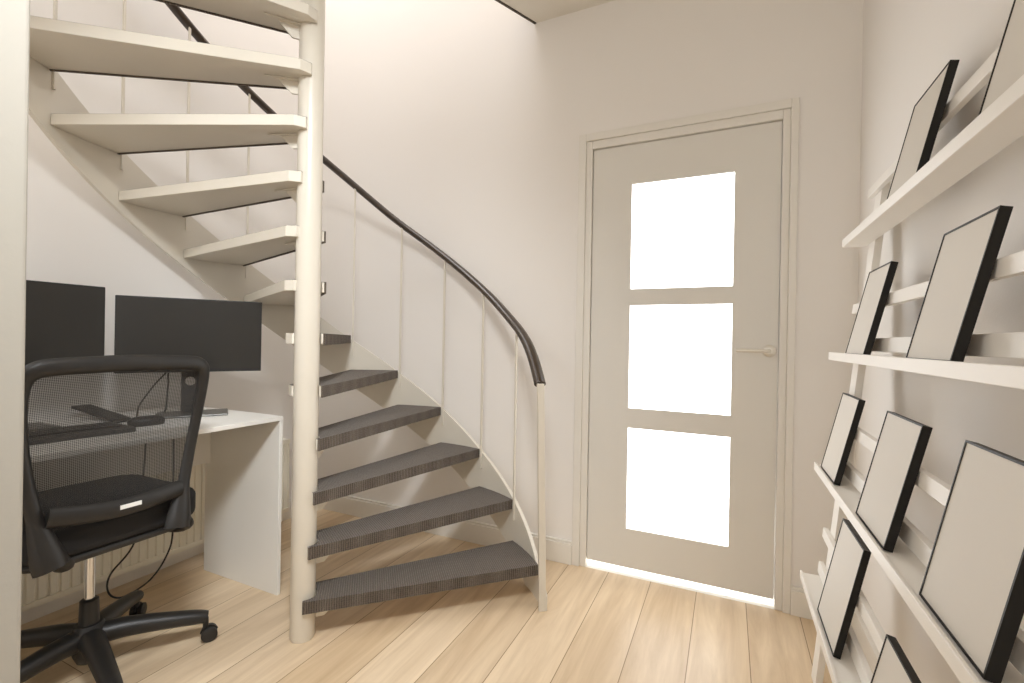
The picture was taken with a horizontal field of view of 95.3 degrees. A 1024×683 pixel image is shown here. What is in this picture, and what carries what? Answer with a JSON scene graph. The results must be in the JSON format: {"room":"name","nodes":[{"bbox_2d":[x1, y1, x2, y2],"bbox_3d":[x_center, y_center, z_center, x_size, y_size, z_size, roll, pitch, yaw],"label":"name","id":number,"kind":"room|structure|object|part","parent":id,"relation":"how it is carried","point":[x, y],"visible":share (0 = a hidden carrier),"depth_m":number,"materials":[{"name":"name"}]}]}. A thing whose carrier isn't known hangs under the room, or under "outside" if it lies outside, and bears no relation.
{"room":"home office","nodes":[
{"label":"home office","id":0,"kind":"room"},
{"bbox_2d":[0,0,29,682],"bbox_3d":[-0.807,-0.288,0.686,0.150,2.765,0.093,1,0,25],"label":"wall pier","id":1,"kind":"object","parent":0,"point":[14,14],"visible":1,"depth_m":0.68,"materials":[{"name":"paint"}]},
{"bbox_2d":[26,0,325,498],"bbox_3d":[-2.150,-1.579,1.199,0.100,5.300,4.150,1,0,25],"label":"wall","id":2,"kind":"structure","parent":0,"point":[75,236],"depth_m":2.17,"materials":[{"name":"paint"}]},
{"bbox_2d":[21,438,289,611],"bbox_3d":[-1.668,0.781,2.090,0.099,0.424,1.498,1,0,25],"label":"panel radiator","id":3,"kind":"object","parent":2,"relation":"attached to","point":[35,592],"visible":0.24,"depth_m":2.04,"materials":[{"name":"metal"}]},
{"bbox_2d":[21,498,291,624],"bbox_3d":[-1.677,1.020,2.182,0.016,0.115,1.904,1,0,25],"label":"baseboard","id":4,"kind":"structure","parent":2,"relation":"attached to","point":[34,613],"depth_m":2.04,"materials":[{"name":"white wood"}]},
{"bbox_2d":[20,509,831,682],"bbox_3d":[-0.484,1.140,1.237,3.180,0.080,5.850,1,0,25],"label":"floor","id":5,"kind":"structure","parent":0,"point":[597,626],"depth_m":1.77,"materials":[{"name":"brown wood"}]},
{"bbox_2d":[20,355,217,682],"bbox_3d":[-1.371,0.558,1.496,0.685,1.050,0.671,1,0,25],"label":"office chair","id":6,"kind":"object","parent":5,"relation":"on","point":[67,525],"visible":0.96,"depth_m":1.40,"materials":[{"name":"black plastic"}]},
{"bbox_3d":[-1.556,0.967,1.525,0.298,0.096,0.072,1,0,2],"label":"leg","id":7,"kind":"part","parent":6,"relation":"part of","materials":[{"name":"black plastic"}]},
{"bbox_3d":[-1.438,0.969,1.351,0.072,0.096,0.298,1,0,20],"label":"leg","id":8,"kind":"part","parent":6,"relation":"part of","materials":[{"name":"black plastic"}]},
{"bbox_3d":[-1.236,0.972,1.410,0.298,0.096,0.072,1,0,38],"label":"leg","id":9,"kind":"part","parent":6,"relation":"part of","materials":[{"name":"black plastic"}]},
{"bbox_2d":[22,474,195,565],"bbox_3d":[-1.381,0.555,1.521,0.467,0.092,0.475,1,0,25],"label":"seat cushion","id":10,"kind":"object","parent":6,"relation":"on","point":[82,541],"depth_m":1.41,"materials":[{"name":"black fabric"}]},
{"bbox_3d":[-1.143,0.325,1.374,0.077,0.575,0.482,1,0,25],"label":"frame","id":11,"kind":"part","parent":6,"relation":"part of","materials":[{"name":"black plastic"}]},
{"bbox_3d":[-1.427,0.968,1.691,0.072,0.096,0.298,1,0,-16],"label":"leg","id":12,"kind":"part","parent":6,"relation":"part of","materials":[{"name":"black plastic"}]},
{"bbox_3d":[-1.229,0.972,1.620,0.298,0.096,0.072,1,0,-34],"label":"leg","id":13,"kind":"part","parent":6,"relation":"part of","materials":[{"name":"black plastic"}]},
{"bbox_2d":[30,406,282,594],"bbox_3d":[-1.525,0.697,1.672,0.680,0.768,1.070,1,0,25],"label":"desk","id":14,"kind":"object","parent":5,"relation":"on","point":[240,451],"visible":0.7,"depth_m":2.06,"materials":[{"name":"white laminate"}]},
{"bbox_2d":[25,280,104,430],"bbox_3d":[-1.738,0.048,1.591,0.170,0.522,0.530,1,0,25],"label":"monitor","id":15,"kind":"object","parent":14,"relation":"on","point":[62,320],"visible":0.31,"depth_m":1.69,"materials":[{"name":"plastic"}]},
{"bbox_2d":[28,422,134,445],"bbox_3d":[-1.508,0.303,1.490,0.180,0.021,0.450,1,0,30],"label":"keyboard","id":16,"kind":"object","parent":14,"relation":"on","point":[100,422],"visible":0.28,"depth_m":1.54,"materials":[{"name":"plastic"}]},
{"bbox_2d":[72,404,130,421],"bbox_3d":[-1.640,0.285,1.863,0.246,0.048,0.065,1,0,18],"label":"keyboard","id":17,"kind":"object","parent":14,"relation":"on","point":[89,404],"visible":0.31,"depth_m":1.85,"materials":[{"name":"black plastic"}]},
{"bbox_3d":[-1.639,0.446,1.728,0.017,0.235,1.033,1,0,25],"label":"rail","id":18,"kind":"part","parent":14,"relation":"part of","materials":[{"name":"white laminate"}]},
{"bbox_2d":[106,440,173,598],"bbox_3d":[-1.518,0.677,1.918,0.012,0.689,0.243,1,0,25],"label":"power cable","id":19,"kind":"object","parent":14,"relation":"hanging from","point":[132,546],"visible":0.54,"depth_m":1.92,"materials":[{"name":"black plastic"}]},
{"bbox_2d":[119,372,166,422],"bbox_3d":[-1.560,0.219,1.706,0.078,0.186,0.548,1,0,25],"label":"cable","id":20,"kind":"object","parent":14,"relation":"on","point":[165,372],"visible":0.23,"depth_m":1.92,"materials":[{"name":"black plastic"}]},
{"bbox_2d":[127,415,164,426],"bbox_3d":[-1.377,0.296,1.761,0.070,0.038,0.116,1,0,40],"label":"computer mouse","id":21,"kind":"object","parent":14,"relation":"on","point":[145,415],"visible":0.34,"depth_m":1.74,"materials":[{"name":"black plastic"}]},
{"bbox_2d":[114,295,261,418],"bbox_3d":[-1.373,0.067,2.012,0.509,0.495,0.170,1,0,-32],"label":"monitor","id":22,"kind":"object","parent":14,"relation":"on","point":[226,334],"visible":0.71,"depth_m":1.97,"materials":[{"name":"plastic"}]},
{"bbox_3d":[-1.224,0.710,2.112,0.499,0.750,0.016,1,0,25],"label":"panel","id":23,"kind":"part","parent":14,"relation":"part of","materials":[{"name":"white laminate"}]},
{"bbox_2d":[29,0,546,643],"bbox_3d":[-0.910,-0.879,1.981,1.899,3.940,1.292,1,0,-33],"label":"spiral staircase","id":24,"kind":"structure","parent":5,"relation":"on","point":[96,146],"depth_m":1.80,"materials":[{"name":"white paint"}]},
{"bbox_3d":[-0.912,-1.149,1.983,1.899,2.643,1.281,1,0,-34],"label":"handrail","id":25,"kind":"part","parent":24,"relation":"part of","materials":[{"name":"plastic"}]},
{"bbox_3d":[0.121,0.641,1.921,0.053,0.935,0.018,1,0,-13],"label":"newel post","id":26,"kind":"part","parent":24,"relation":"part of","materials":[{"name":"white paint"}]},
{"bbox_2d":[800,46,1023,682],"bbox_3d":[0.766,0.299,0.850,0.209,1.645,1.590,1,0,25],"label":"rack","id":27,"kind":"object","parent":5,"relation":"on","point":[1001,123],"visible":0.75,"depth_m":0.90,"materials":[{"name":"white paint"}]},
{"bbox_2d":[821,393,865,485],"bbox_3d":[1.013,0.291,1.436,0.072,0.253,0.212,1,0,25],"label":"framed picture","id":28,"kind":"object","parent":27,"relation":"on","point":[850,409],"visible":1,"depth_m":1.40},
{"bbox_2d":[817,518,870,658],"bbox_3d":[0.890,0.654,1.261,0.074,0.283,0.232,1,0,25],"label":"framed picture","id":29,"kind":"object","parent":27,"relation":"on","point":[850,558],"visible":0.93,"depth_m":1.23},
{"bbox_2d":[845,261,897,354],"bbox_3d":[0.995,-0.083,1.300,0.071,0.247,0.207,1,0,25],"label":"framed picture","id":30,"kind":"object","parent":27,"relation":"on","point":[879,281],"visible":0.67,"depth_m":1.26},
{"bbox_2d":[856,411,932,552],"bbox_3d":[0.814,0.288,1.006,0.072,0.254,0.222,1,0,25],"label":"framed picture","id":31,"kind":"object","parent":27,"relation":"on","point":[902,443],"visible":1,"depth_m":0.97},
{"bbox_2d":[871,634,920,682],"bbox_3d":[0.676,0.687,0.820,0.062,0.210,0.262,1,0,25],"label":"framed picture","id":32,"kind":"object","parent":27,"relation":"on","point":[892,666],"visible":1,"depth_m":0.89},
{"bbox_2d":[887,60,959,198],"bbox_3d":[0.932,-0.461,1.071,0.071,0.247,0.207,1,0,25],"label":"framed picture","id":33,"kind":"object","parent":27,"relation":"on","point":[927,114],"visible":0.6,"depth_m":1.03},
{"bbox_2d":[906,205,1013,361],"bbox_3d":[0.773,-0.086,0.820,0.071,0.247,0.207,1,0,25],"label":"framed picture","id":34,"kind":"object","parent":27,"relation":"on","point":[967,254],"visible":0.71,"depth_m":0.78},
{"bbox_2d":[919,440,1023,682],"bbox_3d":[0.649,0.283,0.647,0.069,0.260,0.212,1,0,25],"label":"framed picture","id":35,"kind":"object","parent":27,"relation":"on","point":[973,582],"visible":1,"depth_m":0.63},
{"bbox_2d":[978,0,1023,115],"bbox_3d":[0.732,-0.464,0.639,0.071,0.247,0.207,1,0,25],"label":"framed picture","id":36,"kind":"object","parent":27,"relation":"on","point":[1008,67],"visible":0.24,"depth_m":0.70},
{"bbox_2d":[500,0,613,22],"bbox_3d":[-0.788,-1.797,0.569,2.892,0.255,4.150,1,0,25],"label":"ceiling","id":37,"kind":"structure","parent":0,"point":[537,11],"depth_m":2.31,"materials":[{"name":"paint"}]},
{"bbox_2d":[318,0,863,587],"bbox_3d":[0.105,-1.543,2.507,3.092,5.300,0.120,1,0,25],"label":"wall","id":38,"kind":"structure","parent":0,"point":[465,120],"depth_m":2.46,"materials":[{"name":"paint"}]},
{"bbox_2d":[323,495,571,564],"bbox_3d":[-0.491,1.039,2.691,1.740,0.115,0.018,1,0,25],"label":"baseboard","id":39,"kind":"structure","parent":38,"relation":"attached to","point":[559,550],"depth_m":2.57,"materials":[{"name":"white wood"}]},
{"bbox_2d":[495,0,535,23],"bbox_3d":[-0.251,-1.687,2.120,0.974,0.054,0.012,1,0,-40],"label":"trim","id":40,"kind":"structure","parent":38,"relation":"attached to","point":[498,1],"depth_m":2.34,"materials":[{"name":"black metal"}]},
{"bbox_2d":[572,97,799,613],"bbox_3d":[0.757,0.051,2.158,0.940,2.135,0.148,1,0,25],"label":"door","id":41,"kind":"structure","parent":38,"relation":"in","point":[687,226],"depth_m":2.12,"materials":[{"name":"paint"}]},
{"bbox_3d":[0.756,0.657,2.151,0.443,0.481,0.010,1,0,25],"label":"glass pane","id":42,"kind":"part","parent":41,"relation":"part of","materials":[{"name":"white glass"}]},
{"bbox_3d":[0.766,0.076,2.150,0.443,0.490,0.010,1,0,25],"label":"glass pane","id":43,"kind":"part","parent":41,"relation":"part of","materials":[{"name":"white glass"}]},
{"bbox_3d":[0.776,-0.497,2.149,0.443,0.500,0.010,1,0,25],"label":"glass pane","id":44,"kind":"part","parent":41,"relation":"part of","materials":[{"name":"white glass"}]},
{"bbox_3d":[1.035,0.039,1.980,0.154,0.052,0.058,1,0,25],"label":"handle","id":45,"kind":"part","parent":41,"relation":"part of","materials":[{"name":"metal"}]},
{"bbox_2d":[790,586,812,619],"bbox_3d":[1.247,1.071,1.886,0.212,0.115,0.018,1,0,25],"label":"baseboard","id":46,"kind":"structure","parent":38,"relation":"attached to","point":[799,607],"depth_m":1.91,"materials":[{"name":"white wood"}]},
{"bbox_2d":[854,0,1023,682],"bbox_3d":[0.565,-1.530,-0.059,0.100,5.300,4.150,1,0,25],"label":"wall","id":47,"kind":"structure","parent":0,"point":[907,44],"depth_m":1.19,"materials":[{"name":"paint"}]},
{"bbox_2d":[851,607,879,672],"bbox_3d":[0.464,1.061,-0.038,0.016,0.115,4.132,1,0,25],"label":"baseboard","id":48,"kind":"structure","parent":47,"relation":"attached to","point":[866,642],"depth_m":1.62,"materials":[{"name":"white wood"}]}
]}

